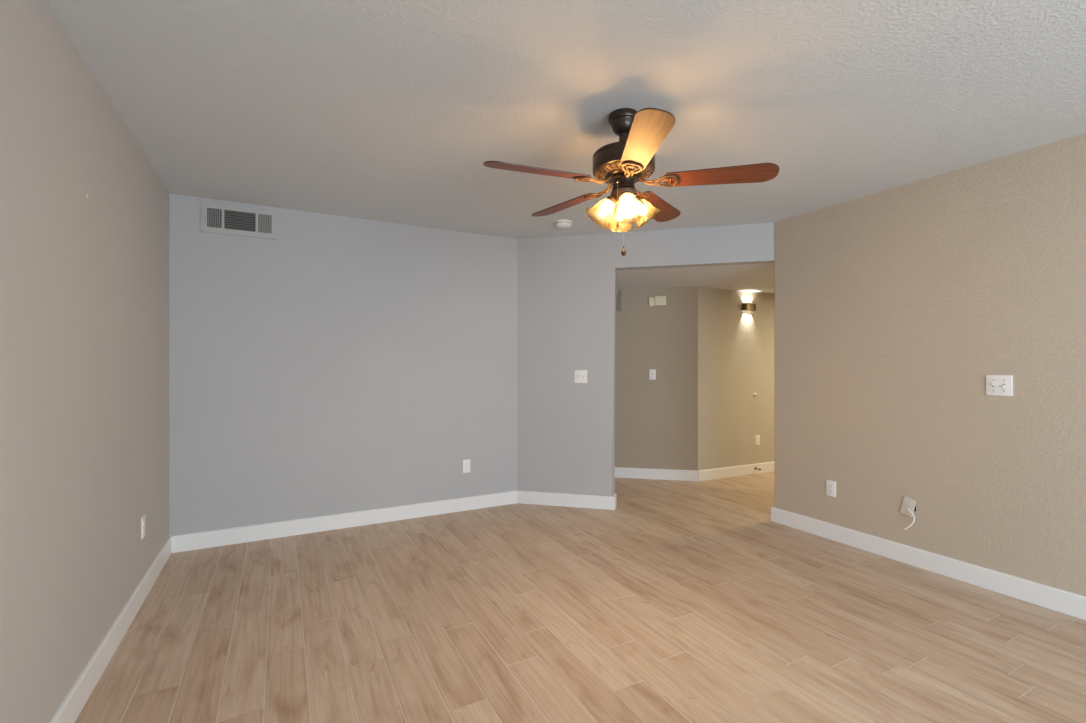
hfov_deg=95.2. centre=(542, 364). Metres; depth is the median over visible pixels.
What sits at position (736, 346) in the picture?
wall
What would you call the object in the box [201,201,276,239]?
air vent
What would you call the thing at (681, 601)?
floor
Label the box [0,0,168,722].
wall
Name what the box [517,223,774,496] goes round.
wall
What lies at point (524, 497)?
baseboard
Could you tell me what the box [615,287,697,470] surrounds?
wall
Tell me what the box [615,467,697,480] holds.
baseboard
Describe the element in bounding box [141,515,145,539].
wall outlet
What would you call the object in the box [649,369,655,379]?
light switch
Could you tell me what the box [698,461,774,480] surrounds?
baseboard
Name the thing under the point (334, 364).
wall
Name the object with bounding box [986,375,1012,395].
light switch
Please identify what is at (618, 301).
trim
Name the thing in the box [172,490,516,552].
baseboard
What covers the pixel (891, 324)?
wall
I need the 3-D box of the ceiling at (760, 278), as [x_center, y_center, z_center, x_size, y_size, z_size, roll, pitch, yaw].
[2.065,-0.894,5.062,6.000,0.080,6.200,0,0,-28]
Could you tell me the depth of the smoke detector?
4.00 m
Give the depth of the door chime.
5.49 m
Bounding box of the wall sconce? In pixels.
[742,303,755,310]
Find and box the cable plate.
[900,496,915,516]
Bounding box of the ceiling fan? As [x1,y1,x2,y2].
[483,108,778,255]
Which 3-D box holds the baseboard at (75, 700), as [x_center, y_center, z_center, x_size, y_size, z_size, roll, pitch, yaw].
[-0.920,1.219,0.339,0.015,0.114,6.863,0,0,-28]
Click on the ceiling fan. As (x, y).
(624, 163)
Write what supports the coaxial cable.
hanging from the cable plate
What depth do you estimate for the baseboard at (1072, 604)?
2.99 m
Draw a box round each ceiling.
[45,0,1085,238]
[616,263,774,293]
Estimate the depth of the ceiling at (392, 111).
2.11 m
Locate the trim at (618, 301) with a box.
[616,290,620,310]
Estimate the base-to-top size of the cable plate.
0.128 m
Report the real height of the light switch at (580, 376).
0.115 m
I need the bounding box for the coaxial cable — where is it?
[904,507,914,529]
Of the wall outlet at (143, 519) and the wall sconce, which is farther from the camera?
the wall sconce
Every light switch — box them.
[574,370,586,382]
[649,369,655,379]
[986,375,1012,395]
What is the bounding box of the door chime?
[649,296,665,305]
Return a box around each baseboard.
[49,536,171,722]
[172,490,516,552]
[517,490,615,509]
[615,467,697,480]
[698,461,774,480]
[771,506,1085,619]
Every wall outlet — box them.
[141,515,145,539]
[463,459,469,472]
[755,435,759,444]
[826,480,835,496]
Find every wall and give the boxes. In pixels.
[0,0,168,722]
[169,193,516,535]
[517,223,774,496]
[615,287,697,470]
[698,287,774,470]
[775,133,1085,596]
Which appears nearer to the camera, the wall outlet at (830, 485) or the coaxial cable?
the coaxial cable
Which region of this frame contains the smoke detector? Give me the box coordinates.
[554,220,571,228]
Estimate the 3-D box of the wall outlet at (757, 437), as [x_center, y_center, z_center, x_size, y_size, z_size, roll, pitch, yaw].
[2.530,0.886,5.837,0.070,0.115,0.009,0,0,-26]
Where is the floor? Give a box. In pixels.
[75,471,1085,722]
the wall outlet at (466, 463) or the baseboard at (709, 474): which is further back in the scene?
the baseboard at (709, 474)

